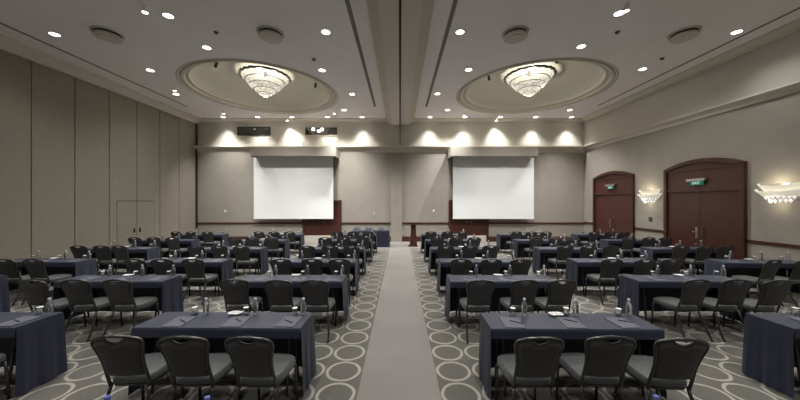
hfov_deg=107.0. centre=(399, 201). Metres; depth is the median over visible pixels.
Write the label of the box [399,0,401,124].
trim
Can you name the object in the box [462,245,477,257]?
banquet chair
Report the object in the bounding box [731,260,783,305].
banquet chair
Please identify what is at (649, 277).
pad
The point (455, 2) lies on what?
air slot
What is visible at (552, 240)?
banquet chair
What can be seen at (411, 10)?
ceiling
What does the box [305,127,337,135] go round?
window
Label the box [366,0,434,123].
trim
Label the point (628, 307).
water bottle
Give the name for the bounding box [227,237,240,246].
banquet chair
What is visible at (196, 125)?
trim
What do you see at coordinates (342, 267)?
water bottle
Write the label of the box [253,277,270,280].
pad
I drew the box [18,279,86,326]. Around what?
banquet chair
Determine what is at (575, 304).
water bottle
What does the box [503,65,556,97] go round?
chandelier
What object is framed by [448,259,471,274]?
banquet chair
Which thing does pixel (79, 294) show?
banquet chair
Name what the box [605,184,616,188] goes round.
exit sign
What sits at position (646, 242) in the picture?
banquet chair
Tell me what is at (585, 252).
banquet chair
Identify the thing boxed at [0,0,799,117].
ceiling
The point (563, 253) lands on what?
banquet chair
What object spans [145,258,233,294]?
tablecloth
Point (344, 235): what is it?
tablecloth
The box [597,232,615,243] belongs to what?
banquet chair
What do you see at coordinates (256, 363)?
banquet chair
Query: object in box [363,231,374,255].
banquet chair
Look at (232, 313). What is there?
dish
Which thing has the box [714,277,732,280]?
pad
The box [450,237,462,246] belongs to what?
banquet chair
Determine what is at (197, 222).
trim
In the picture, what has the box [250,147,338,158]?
trim
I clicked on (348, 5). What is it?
air slot
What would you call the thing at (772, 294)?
banquet chair
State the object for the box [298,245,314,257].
banquet chair
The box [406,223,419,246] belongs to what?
lectern
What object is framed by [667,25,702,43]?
ceiling vent
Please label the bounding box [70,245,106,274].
banquet chair
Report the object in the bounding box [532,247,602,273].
tablecloth
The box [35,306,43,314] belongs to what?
drinking glass
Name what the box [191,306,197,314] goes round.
drinking glass
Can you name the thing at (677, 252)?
banquet chair
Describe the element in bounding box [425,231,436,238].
banquet chair
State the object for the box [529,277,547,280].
pad
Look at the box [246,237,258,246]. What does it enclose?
banquet chair
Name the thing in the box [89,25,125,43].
ceiling vent
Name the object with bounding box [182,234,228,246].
tablecloth
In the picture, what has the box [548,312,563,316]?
dish
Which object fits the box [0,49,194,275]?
wall
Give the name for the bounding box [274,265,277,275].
water bottle
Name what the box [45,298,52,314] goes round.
water bottle
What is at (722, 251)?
banquet chair
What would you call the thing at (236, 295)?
banquet chair
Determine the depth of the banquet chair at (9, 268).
6.05 m
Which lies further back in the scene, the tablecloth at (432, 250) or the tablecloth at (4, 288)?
the tablecloth at (432, 250)
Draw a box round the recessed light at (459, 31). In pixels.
[455,29,464,34]
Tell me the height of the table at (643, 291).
0.746 m
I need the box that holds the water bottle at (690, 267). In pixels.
[689,265,692,275]
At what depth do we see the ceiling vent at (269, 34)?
7.43 m
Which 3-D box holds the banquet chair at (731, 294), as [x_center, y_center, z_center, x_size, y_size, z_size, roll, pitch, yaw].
[5.066,1.631,4.700,0.454,0.946,0.624,0,0,3]
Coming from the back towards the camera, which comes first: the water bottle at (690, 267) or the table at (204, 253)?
the table at (204, 253)
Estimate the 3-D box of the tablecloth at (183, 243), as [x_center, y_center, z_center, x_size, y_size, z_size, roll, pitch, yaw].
[-8.125,1.719,10.445,1.906,0.737,0.504,0,0,-1]
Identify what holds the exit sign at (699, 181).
attached to the door at (714, 212)
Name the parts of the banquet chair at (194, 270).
leg, backrest, frame, seat, leg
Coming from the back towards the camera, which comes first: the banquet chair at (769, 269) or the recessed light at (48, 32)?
the recessed light at (48, 32)
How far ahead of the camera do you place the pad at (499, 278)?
5.10 m
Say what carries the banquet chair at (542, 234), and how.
on the floor
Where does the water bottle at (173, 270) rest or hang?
on the tablecloth at (170, 299)
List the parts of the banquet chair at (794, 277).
seat, leg, frame, backrest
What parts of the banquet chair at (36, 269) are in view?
backrest, frame, seat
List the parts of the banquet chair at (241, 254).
backrest, frame, seat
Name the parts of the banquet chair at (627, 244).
backrest, frame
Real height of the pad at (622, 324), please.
0.006 m
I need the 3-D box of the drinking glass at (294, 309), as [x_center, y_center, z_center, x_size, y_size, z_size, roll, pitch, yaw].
[-1.250,1.306,3.519,0.067,0.086,0.068,0,0,31]
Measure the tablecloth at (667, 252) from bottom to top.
0.737 m
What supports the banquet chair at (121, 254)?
on the floor
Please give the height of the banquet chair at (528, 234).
0.946 m
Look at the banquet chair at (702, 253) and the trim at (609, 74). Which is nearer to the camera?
the banquet chair at (702, 253)
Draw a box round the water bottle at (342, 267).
[341,265,343,276]
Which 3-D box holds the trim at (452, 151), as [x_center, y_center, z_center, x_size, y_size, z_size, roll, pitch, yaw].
[4.635,-2.460,15.025,4.290,0.460,0.950,0,0,0]
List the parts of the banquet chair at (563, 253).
seat, frame, backrest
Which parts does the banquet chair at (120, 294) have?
leg, backrest, frame, leg, seat, seat frame, leg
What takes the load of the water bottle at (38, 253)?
on the tablecloth at (87, 266)
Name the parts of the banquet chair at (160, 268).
backrest, frame, seat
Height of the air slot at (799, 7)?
0.008 m
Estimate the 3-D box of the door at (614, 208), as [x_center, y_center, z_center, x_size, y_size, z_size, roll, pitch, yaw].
[9.591,0.365,13.405,0.117,3.470,2.510,0,0,0]
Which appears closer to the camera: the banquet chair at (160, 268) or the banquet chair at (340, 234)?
the banquet chair at (160, 268)
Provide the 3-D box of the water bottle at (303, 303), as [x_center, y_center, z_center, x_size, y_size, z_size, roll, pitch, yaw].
[-1.154,1.252,3.537,0.063,0.198,0.063,0,0,42]
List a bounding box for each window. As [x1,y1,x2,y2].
[237,127,270,135]
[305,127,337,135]
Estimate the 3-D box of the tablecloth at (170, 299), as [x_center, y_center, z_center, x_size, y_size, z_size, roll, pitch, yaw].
[-4.925,1.719,5.225,1.904,0.737,0.504,0,0,0]
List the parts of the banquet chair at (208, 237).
backrest, seat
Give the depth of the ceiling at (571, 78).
12.49 m
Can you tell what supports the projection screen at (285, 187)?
attached to the wall at (362, 181)
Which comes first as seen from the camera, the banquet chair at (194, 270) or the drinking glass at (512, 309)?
the drinking glass at (512, 309)
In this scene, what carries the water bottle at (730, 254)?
on the tablecloth at (749, 268)
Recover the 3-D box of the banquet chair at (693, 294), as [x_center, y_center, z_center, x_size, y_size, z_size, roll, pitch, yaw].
[4.452,1.631,4.703,0.454,0.946,0.624,0,0,-3]
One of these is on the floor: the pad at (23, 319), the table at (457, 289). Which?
the table at (457, 289)
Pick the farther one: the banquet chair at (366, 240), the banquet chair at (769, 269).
the banquet chair at (366, 240)
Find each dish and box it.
[228,311,242,315]
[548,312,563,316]
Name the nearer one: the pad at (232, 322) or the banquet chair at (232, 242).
the pad at (232, 322)
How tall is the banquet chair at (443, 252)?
0.946 m
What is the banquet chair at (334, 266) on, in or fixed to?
on the floor
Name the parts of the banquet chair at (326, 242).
backrest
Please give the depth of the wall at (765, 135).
8.72 m
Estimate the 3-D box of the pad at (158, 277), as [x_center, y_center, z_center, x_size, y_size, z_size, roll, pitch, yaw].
[-4.233,1.347,5.166,0.210,0.006,0.280,0,0,1]
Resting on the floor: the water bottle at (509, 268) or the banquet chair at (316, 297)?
the banquet chair at (316, 297)
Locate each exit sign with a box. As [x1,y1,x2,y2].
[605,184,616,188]
[686,178,707,184]
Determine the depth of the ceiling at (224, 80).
12.57 m
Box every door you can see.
[117,201,153,246]
[302,200,341,241]
[449,200,488,241]
[593,171,634,238]
[663,158,746,258]
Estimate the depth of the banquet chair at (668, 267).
6.02 m
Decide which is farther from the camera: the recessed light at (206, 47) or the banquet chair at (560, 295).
the recessed light at (206, 47)
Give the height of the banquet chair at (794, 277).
0.946 m
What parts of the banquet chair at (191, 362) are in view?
leg, backrest, frame, leg, seat, seat frame, leg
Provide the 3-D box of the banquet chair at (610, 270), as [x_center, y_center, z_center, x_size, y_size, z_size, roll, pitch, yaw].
[4.324,1.631,6.286,0.454,0.946,0.624,0,0,1]
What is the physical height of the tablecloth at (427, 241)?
0.737 m
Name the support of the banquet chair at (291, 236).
on the floor
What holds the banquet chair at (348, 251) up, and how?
on the floor
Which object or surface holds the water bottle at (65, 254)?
on the tablecloth at (87, 266)
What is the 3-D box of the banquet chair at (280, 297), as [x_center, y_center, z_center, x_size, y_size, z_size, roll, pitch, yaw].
[-1.809,1.631,4.678,0.454,0.946,0.624,0,0,1]
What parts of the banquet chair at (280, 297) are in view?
backrest, seat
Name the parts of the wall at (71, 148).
panel, panel, panel, panel, panel, panel, panel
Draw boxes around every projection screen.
[253,156,333,218]
[453,156,533,218]
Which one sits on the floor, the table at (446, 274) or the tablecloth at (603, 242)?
the table at (446, 274)
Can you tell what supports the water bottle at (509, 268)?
on the tablecloth at (502, 288)
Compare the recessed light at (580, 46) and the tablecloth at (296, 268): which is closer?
the tablecloth at (296, 268)
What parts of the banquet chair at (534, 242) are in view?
backrest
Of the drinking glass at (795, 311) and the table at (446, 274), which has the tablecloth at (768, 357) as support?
the drinking glass at (795, 311)
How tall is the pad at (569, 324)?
0.006 m
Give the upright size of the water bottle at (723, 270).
0.198 m
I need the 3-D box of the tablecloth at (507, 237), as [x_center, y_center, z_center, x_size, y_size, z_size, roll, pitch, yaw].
[4.985,1.719,12.245,1.904,0.737,0.504,0,0,-1]
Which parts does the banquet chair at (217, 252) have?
backrest, frame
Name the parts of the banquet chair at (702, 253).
seat, frame, backrest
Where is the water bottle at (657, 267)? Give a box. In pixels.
[656,265,659,276]
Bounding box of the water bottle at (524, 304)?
[522,298,526,315]
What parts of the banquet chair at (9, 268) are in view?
backrest, frame, leg, seat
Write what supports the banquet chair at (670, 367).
on the floor
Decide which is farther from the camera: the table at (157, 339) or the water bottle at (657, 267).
the water bottle at (657, 267)
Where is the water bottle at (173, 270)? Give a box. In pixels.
[171,265,175,275]
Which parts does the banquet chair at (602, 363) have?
leg, leg, seat frame, seat, leg, frame, backrest, leg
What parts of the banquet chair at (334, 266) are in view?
frame, backrest, leg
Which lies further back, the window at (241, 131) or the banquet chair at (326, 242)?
the window at (241, 131)
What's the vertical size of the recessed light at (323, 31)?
0.012 m
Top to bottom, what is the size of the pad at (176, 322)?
0.006 m
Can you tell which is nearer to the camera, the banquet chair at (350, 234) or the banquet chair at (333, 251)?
the banquet chair at (333, 251)
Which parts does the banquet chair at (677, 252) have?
seat, frame, backrest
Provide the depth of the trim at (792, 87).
9.08 m
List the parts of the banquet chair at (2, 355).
seat, leg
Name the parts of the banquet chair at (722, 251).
frame, backrest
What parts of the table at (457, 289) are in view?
leg, leg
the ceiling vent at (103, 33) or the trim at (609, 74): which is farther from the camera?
the trim at (609, 74)
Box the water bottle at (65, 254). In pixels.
[64,250,67,258]
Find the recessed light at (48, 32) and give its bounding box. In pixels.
[47,31,61,36]
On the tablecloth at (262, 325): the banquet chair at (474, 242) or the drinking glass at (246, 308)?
the drinking glass at (246, 308)
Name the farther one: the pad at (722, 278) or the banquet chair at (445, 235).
the banquet chair at (445, 235)
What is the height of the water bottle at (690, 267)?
0.198 m
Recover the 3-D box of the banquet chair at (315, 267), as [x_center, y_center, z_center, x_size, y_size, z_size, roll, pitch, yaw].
[-1.796,1.631,6.295,0.454,0.946,0.624,0,0,0]
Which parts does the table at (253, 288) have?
leg, leg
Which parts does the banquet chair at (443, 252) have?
backrest, frame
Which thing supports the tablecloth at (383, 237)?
on the side table
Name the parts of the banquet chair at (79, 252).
backrest, frame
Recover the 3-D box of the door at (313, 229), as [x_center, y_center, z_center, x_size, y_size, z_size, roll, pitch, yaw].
[-4.080,1.015,15.450,2.040,2.170,0.100,0,0,0]
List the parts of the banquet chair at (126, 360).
leg, backrest, frame, seat, seat frame, leg, leg, leg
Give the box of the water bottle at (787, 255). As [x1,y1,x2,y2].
[786,252,789,260]
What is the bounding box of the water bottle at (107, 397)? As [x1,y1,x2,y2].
[104,395,110,399]
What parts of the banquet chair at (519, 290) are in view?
seat, backrest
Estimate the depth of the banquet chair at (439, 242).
9.64 m
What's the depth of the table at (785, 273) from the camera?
6.62 m
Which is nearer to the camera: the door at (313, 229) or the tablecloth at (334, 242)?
the tablecloth at (334, 242)
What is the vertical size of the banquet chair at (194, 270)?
0.946 m
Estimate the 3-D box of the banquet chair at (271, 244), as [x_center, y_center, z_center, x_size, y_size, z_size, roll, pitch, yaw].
[-4.218,1.631,9.943,0.454,0.946,0.624,0,0,-2]
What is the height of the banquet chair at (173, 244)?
0.946 m
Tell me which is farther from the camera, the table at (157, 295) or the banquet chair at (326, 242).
the banquet chair at (326, 242)
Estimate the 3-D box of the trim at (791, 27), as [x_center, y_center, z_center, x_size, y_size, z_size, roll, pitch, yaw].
[9.500,-4.220,4.750,0.300,0.160,21.500,0,0,0]
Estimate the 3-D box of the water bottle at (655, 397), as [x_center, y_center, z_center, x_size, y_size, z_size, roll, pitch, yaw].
[1.521,1.252,1.757,0.063,0.198,0.063,0,0,0]
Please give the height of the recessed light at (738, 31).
0.012 m
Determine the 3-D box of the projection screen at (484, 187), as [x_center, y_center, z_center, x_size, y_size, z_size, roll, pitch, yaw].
[4.800,-0.810,15.220,4.180,3.420,0.036,0,0,0]
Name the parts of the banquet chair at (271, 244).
backrest, frame, seat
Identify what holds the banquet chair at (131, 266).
on the floor
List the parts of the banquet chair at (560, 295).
seat frame, seat, backrest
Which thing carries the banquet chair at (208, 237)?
on the floor
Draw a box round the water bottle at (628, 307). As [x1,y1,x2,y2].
[625,298,631,315]
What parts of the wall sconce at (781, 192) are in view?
plate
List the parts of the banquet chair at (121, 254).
backrest, frame, seat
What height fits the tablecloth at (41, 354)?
0.737 m
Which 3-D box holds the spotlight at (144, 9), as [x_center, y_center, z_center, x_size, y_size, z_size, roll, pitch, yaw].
[-5.600,-4.224,6.500,0.116,0.152,0.116,0,0,0]
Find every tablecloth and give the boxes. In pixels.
[0,275,9,311]
[0,312,67,396]
[1,258,96,290]
[53,275,183,319]
[88,247,159,268]
[128,312,316,397]
[142,239,199,257]
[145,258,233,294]
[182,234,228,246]
[204,247,268,274]
[234,275,348,324]
[241,239,289,257]
[264,234,304,249]
[277,258,358,294]
[299,247,365,274]
[318,239,372,261]
[331,234,376,252]
[351,230,389,246]
[420,234,456,252]
[424,239,467,260]
[428,247,491,274]
[437,258,520,294]
[445,275,553,323]
[478,313,666,399]
[496,234,540,252]
[512,239,566,258]
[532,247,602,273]
[565,258,660,294]
[571,234,617,247]
[599,239,657,257]
[617,275,750,322]
[640,247,716,271]
[704,259,799,293]
[742,313,799,398]
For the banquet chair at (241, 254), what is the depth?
7.88 m
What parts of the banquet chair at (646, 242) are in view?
backrest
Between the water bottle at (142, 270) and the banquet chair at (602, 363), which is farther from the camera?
the water bottle at (142, 270)
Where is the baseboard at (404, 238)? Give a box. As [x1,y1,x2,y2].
[229,236,570,241]
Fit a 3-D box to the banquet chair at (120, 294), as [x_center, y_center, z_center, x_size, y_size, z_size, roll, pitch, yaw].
[-4.255,1.631,4.702,0.454,0.946,0.624,0,0,-2]
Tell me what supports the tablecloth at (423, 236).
on the table
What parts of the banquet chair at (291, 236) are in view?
backrest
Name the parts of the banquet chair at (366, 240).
backrest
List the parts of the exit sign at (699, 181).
panel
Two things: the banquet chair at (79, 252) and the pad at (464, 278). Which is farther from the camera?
the banquet chair at (79, 252)
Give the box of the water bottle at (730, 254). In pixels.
[729,251,732,259]
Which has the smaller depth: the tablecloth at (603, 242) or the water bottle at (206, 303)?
the water bottle at (206, 303)
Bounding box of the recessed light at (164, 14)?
[161,12,174,18]
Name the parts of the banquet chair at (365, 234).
backrest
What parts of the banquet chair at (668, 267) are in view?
backrest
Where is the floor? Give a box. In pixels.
[0,242,799,399]
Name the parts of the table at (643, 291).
leg, leg, leg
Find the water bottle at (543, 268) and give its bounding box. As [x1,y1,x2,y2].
[542,265,545,275]
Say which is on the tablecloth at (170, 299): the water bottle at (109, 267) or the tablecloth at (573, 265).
the water bottle at (109, 267)
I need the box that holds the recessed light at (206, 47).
[201,45,211,49]
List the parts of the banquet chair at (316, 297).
backrest, frame, seat, leg, leg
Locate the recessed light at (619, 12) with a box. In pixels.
[613,9,624,16]
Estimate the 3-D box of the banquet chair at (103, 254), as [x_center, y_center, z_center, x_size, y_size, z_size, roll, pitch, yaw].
[-7.915,1.631,8.103,0.454,0.946,0.624,0,0,-1]
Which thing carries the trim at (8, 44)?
attached to the wall at (71, 148)
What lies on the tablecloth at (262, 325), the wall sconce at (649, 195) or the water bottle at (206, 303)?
the water bottle at (206, 303)
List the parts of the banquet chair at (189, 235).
backrest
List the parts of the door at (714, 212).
lock plate, transom panel, arched panel, lock plate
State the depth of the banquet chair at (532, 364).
2.62 m
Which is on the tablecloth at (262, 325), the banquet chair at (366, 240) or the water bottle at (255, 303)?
the water bottle at (255, 303)
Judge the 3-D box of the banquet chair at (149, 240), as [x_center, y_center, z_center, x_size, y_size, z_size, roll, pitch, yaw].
[-8.043,1.631,9.915,0.454,0.946,0.624,0,0,-1]
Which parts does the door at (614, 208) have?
transom panel, arched panel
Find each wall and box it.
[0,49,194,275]
[198,122,583,235]
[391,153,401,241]
[584,30,799,260]
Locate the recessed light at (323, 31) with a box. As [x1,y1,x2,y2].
[321,29,330,34]
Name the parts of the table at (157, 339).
leg, leg, leg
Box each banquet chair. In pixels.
[0,259,35,304]
[0,353,10,398]
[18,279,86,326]
[21,259,71,304]
[59,279,122,341]
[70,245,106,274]
[90,335,184,399]
[93,245,127,274]
[101,279,159,335]
[111,245,144,274]
[124,259,154,274]
[128,237,141,246]
[147,237,172,257]
[150,259,190,295]
[157,336,240,399]
[165,237,189,257]
[170,231,181,238]
[182,259,219,304]
[186,232,205,246]
[187,245,204,257]
[202,232,220,246]
[211,245,238,275]
[219,279,262,311]
[224,336,297,399]
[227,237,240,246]
[233,245,258,278]
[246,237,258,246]
[253,231,263,238]
[264,237,283,259]
[264,280,301,311]
[268,232,279,238]
[270,259,291,274]
[284,232,299,255]
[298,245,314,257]
[300,280,335,342]
[301,259,326,274]
[318,237,331,246]
[322,245,337,257]
[328,259,353,304]
[332,232,342,238]
[337,237,349,246]
[343,246,362,280]
[347,231,358,238]
[356,237,370,265]
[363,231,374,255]
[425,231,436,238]
[431,237,443,246]
[435,246,453,275]
[442,231,452,238]
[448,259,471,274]
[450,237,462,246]
[457,231,467,238]
[458,280,494,342]
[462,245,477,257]
[468,237,480,246]
[478,259,501,274]
[482,245,498,257]
[495,336,564,399]
[498,280,539,312]
[503,259,530,274]
[505,232,521,255]
[523,237,542,260]
[526,231,536,238]
[534,279,576,312]
[540,232,551,238]
[547,245,573,279]
[548,237,561,246]
[555,335,636,399]
[567,237,579,246]
[580,231,599,246]
[580,246,596,257]
[585,259,622,304]
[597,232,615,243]
[602,246,618,257]
[614,259,655,296]
[614,338,709,399]
[618,231,629,238]
[618,237,635,257]
[629,237,655,257]
[651,279,713,342]
[655,259,683,274]
[657,245,689,270]
[658,237,672,246]
[679,246,713,274]
[688,279,752,341]
[697,245,734,274]
[722,280,791,326]
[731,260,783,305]
[758,261,799,307]
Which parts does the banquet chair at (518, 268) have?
backrest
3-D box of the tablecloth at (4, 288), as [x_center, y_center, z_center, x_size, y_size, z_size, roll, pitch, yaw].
[-8.125,1.719,5.225,1.904,0.737,0.504,0,0,0]
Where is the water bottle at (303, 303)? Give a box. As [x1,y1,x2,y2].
[301,298,305,314]
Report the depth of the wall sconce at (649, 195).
11.21 m
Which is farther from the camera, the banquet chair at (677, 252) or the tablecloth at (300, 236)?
the tablecloth at (300, 236)
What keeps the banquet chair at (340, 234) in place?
on the floor
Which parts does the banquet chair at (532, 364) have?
leg, leg, seat frame, seat, frame, backrest, leg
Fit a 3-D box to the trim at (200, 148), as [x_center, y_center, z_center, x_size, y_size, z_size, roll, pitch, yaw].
[-0.500,-2.723,15.370,20.300,0.325,0.260,0,0,0]
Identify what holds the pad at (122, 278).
on the tablecloth at (170, 299)
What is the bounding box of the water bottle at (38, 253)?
[37,250,40,258]
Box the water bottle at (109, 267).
[108,265,111,275]
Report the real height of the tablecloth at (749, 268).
0.737 m
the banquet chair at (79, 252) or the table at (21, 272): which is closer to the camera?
the table at (21, 272)
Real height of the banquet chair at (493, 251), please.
0.946 m
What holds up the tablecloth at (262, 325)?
on the table at (157, 339)
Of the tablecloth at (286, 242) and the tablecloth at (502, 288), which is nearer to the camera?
the tablecloth at (502, 288)
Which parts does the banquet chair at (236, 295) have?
backrest, seat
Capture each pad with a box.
[0,316,42,326]
[64,259,84,261]
[80,277,99,280]
[118,277,134,279]
[145,276,167,280]
[160,316,196,326]
[207,259,223,261]
[220,316,251,326]
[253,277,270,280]
[274,316,302,326]
[290,277,305,280]
[325,277,339,280]
[462,276,475,280]
[497,277,512,280]
[499,317,525,327]
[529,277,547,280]
[556,317,587,328]
[585,259,600,261]
[604,317,641,327]
[643,276,668,280]
[681,277,697,279]
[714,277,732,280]
[787,317,799,320]
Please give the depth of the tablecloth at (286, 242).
10.54 m
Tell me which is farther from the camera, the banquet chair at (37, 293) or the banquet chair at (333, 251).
the banquet chair at (333, 251)
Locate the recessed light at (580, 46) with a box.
[576,44,586,48]
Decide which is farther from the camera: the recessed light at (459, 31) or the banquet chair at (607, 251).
the banquet chair at (607, 251)
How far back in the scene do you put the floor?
4.14 m
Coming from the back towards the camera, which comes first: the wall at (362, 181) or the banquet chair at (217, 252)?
the wall at (362, 181)
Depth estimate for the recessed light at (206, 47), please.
8.25 m
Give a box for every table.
[5,328,16,394]
[20,263,74,276]
[67,288,158,320]
[150,265,221,294]
[151,338,298,395]
[204,253,260,274]
[253,288,337,324]
[445,267,447,290]
[455,288,545,324]
[491,329,644,397]
[581,267,584,294]
[639,282,734,324]
[726,268,799,290]
[794,329,799,386]
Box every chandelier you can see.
[238,65,291,98]
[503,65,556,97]
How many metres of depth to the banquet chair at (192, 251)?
7.81 m
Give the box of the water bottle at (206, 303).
[203,298,208,314]
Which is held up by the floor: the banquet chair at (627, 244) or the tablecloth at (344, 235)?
the banquet chair at (627, 244)
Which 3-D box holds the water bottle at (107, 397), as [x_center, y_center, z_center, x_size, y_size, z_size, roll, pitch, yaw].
[-1.734,1.252,1.753,0.063,0.198,0.063,0,0,0]
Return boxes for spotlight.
[141,4,147,13]
[623,3,629,12]
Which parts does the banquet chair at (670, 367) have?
leg, leg, seat frame, seat, frame, backrest, leg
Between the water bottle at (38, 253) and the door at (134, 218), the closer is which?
the water bottle at (38, 253)
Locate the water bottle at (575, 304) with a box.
[573,299,578,316]
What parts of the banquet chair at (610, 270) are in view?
seat, seat frame, leg, frame, backrest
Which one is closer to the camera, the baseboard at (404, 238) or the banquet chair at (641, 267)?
the banquet chair at (641, 267)
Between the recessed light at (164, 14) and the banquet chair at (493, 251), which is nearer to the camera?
the recessed light at (164, 14)
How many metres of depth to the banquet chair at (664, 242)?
9.64 m
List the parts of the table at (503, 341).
leg, leg, leg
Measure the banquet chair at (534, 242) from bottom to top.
0.946 m
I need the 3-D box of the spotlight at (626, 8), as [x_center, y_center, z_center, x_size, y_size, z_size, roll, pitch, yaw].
[4.930,-4.224,6.450,0.116,0.152,0.116,0,0,0]
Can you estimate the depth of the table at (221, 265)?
6.68 m
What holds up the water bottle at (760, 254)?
on the tablecloth at (749, 268)
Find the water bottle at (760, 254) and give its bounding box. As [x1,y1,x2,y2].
[759,251,762,259]
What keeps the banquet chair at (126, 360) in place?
on the floor
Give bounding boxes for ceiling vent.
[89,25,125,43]
[256,25,283,43]
[502,25,528,43]
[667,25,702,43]
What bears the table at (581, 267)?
on the floor
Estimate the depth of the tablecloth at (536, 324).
3.28 m
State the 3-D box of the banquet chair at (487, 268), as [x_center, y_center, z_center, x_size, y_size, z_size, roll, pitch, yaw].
[1.849,1.631,6.274,0.454,0.946,0.624,0,0,-2]
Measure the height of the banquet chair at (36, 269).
0.946 m
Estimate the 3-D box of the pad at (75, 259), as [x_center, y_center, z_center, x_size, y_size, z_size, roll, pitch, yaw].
[-7.428,1.347,6.745,0.210,0.006,0.280,0,0,1]
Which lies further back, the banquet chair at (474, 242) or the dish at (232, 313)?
the banquet chair at (474, 242)
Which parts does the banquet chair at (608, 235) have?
backrest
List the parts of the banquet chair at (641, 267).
frame, backrest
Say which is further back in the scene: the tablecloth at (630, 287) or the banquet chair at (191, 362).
the tablecloth at (630, 287)
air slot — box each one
[0,22,187,106]
[345,0,375,106]
[425,0,457,106]
[597,7,799,105]
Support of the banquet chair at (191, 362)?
on the floor
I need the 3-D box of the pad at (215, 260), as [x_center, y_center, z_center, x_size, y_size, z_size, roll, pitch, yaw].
[-4.208,1.347,6.757,0.210,0.006,0.280,0,0,2]
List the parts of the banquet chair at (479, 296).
leg, leg, seat, seat frame, frame, backrest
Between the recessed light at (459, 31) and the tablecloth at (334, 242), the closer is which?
the recessed light at (459, 31)
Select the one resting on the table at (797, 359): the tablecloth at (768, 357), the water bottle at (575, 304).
the tablecloth at (768, 357)
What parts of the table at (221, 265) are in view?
leg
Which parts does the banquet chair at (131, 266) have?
backrest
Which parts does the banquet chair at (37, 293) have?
backrest, frame, seat, leg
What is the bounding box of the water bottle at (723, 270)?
[721,265,725,276]
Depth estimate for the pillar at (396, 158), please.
15.39 m
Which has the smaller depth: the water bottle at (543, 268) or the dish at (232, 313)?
the dish at (232, 313)
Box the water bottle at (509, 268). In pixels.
[508,265,511,275]
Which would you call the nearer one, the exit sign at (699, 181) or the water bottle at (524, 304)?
the water bottle at (524, 304)
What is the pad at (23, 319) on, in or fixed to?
on the tablecloth at (41, 354)
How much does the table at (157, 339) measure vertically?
0.746 m
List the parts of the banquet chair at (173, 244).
backrest, frame, seat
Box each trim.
[0,34,201,123]
[175,58,338,113]
[193,145,584,152]
[195,124,197,233]
[197,222,584,223]
[200,118,582,121]
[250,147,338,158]
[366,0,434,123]
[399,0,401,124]
[448,147,537,158]
[456,57,618,113]
[581,18,799,121]
[584,80,799,150]
[584,222,799,248]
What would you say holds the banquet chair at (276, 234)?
on the floor
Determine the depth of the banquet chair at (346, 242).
9.66 m
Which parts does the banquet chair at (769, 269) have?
seat, frame, backrest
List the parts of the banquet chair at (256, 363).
leg, backrest, frame, seat, seat frame, leg, leg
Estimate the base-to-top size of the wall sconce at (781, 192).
0.525 m
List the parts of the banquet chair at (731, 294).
leg, leg, seat frame, seat, leg, frame, backrest, leg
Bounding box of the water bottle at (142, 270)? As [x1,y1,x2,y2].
[140,265,144,275]
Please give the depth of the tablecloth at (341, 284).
5.34 m
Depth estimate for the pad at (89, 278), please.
5.17 m
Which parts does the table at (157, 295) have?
leg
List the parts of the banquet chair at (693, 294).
leg, seat frame, leg, seat, leg, frame, backrest, leg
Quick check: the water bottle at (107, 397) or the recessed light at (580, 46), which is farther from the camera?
the recessed light at (580, 46)
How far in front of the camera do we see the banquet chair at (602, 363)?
2.64 m
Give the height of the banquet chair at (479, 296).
0.946 m
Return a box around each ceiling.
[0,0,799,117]
[191,62,327,106]
[378,0,422,124]
[467,61,602,106]
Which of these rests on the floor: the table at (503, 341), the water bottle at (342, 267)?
the table at (503, 341)
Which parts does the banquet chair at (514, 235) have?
backrest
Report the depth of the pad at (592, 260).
6.75 m
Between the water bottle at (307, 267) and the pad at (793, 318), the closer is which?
the pad at (793, 318)
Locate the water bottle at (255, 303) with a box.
[253,298,257,314]
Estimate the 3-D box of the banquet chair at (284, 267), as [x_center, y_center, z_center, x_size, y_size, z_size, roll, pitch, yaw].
[-2.432,1.631,6.291,0.454,0.946,0.624,0,0,-1]
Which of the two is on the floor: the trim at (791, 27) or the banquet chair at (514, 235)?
the banquet chair at (514, 235)
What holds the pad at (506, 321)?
on the tablecloth at (536, 324)
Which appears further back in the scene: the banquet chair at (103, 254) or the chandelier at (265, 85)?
the chandelier at (265, 85)
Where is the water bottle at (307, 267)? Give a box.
[306,265,308,276]
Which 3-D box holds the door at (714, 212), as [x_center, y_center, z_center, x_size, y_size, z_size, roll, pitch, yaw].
[9.591,0.365,9.470,0.117,3.470,2.500,0,0,0]
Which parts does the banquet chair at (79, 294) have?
leg, backrest, frame, seat, leg, seat frame, leg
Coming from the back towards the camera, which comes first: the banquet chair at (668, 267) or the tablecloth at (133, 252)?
the tablecloth at (133, 252)
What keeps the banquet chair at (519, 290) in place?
on the floor
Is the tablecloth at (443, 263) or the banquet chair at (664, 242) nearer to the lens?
the tablecloth at (443, 263)
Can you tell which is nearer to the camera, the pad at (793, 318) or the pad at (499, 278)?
the pad at (793, 318)
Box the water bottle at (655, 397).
[653,394,659,399]
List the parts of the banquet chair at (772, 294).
leg, seat, seat frame, frame, backrest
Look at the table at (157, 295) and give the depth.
5.08 m
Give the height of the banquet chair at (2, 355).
0.946 m
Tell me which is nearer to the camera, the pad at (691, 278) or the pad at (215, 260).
the pad at (691, 278)
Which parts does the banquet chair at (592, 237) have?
seat, backrest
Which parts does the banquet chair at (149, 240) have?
backrest, frame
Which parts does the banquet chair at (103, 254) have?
backrest, frame, seat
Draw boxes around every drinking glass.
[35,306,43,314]
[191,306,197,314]
[243,306,248,314]
[292,307,297,315]
[510,307,515,315]
[563,307,568,315]
[615,308,621,316]
[791,307,799,315]
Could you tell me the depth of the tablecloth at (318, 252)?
8.71 m
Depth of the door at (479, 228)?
15.44 m
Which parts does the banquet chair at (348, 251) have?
backrest, frame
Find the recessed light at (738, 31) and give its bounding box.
[729,29,743,34]
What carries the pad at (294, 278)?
on the tablecloth at (341, 284)
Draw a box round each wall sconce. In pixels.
[637,189,661,202]
[754,182,799,202]
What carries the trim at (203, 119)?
attached to the wall at (362, 181)

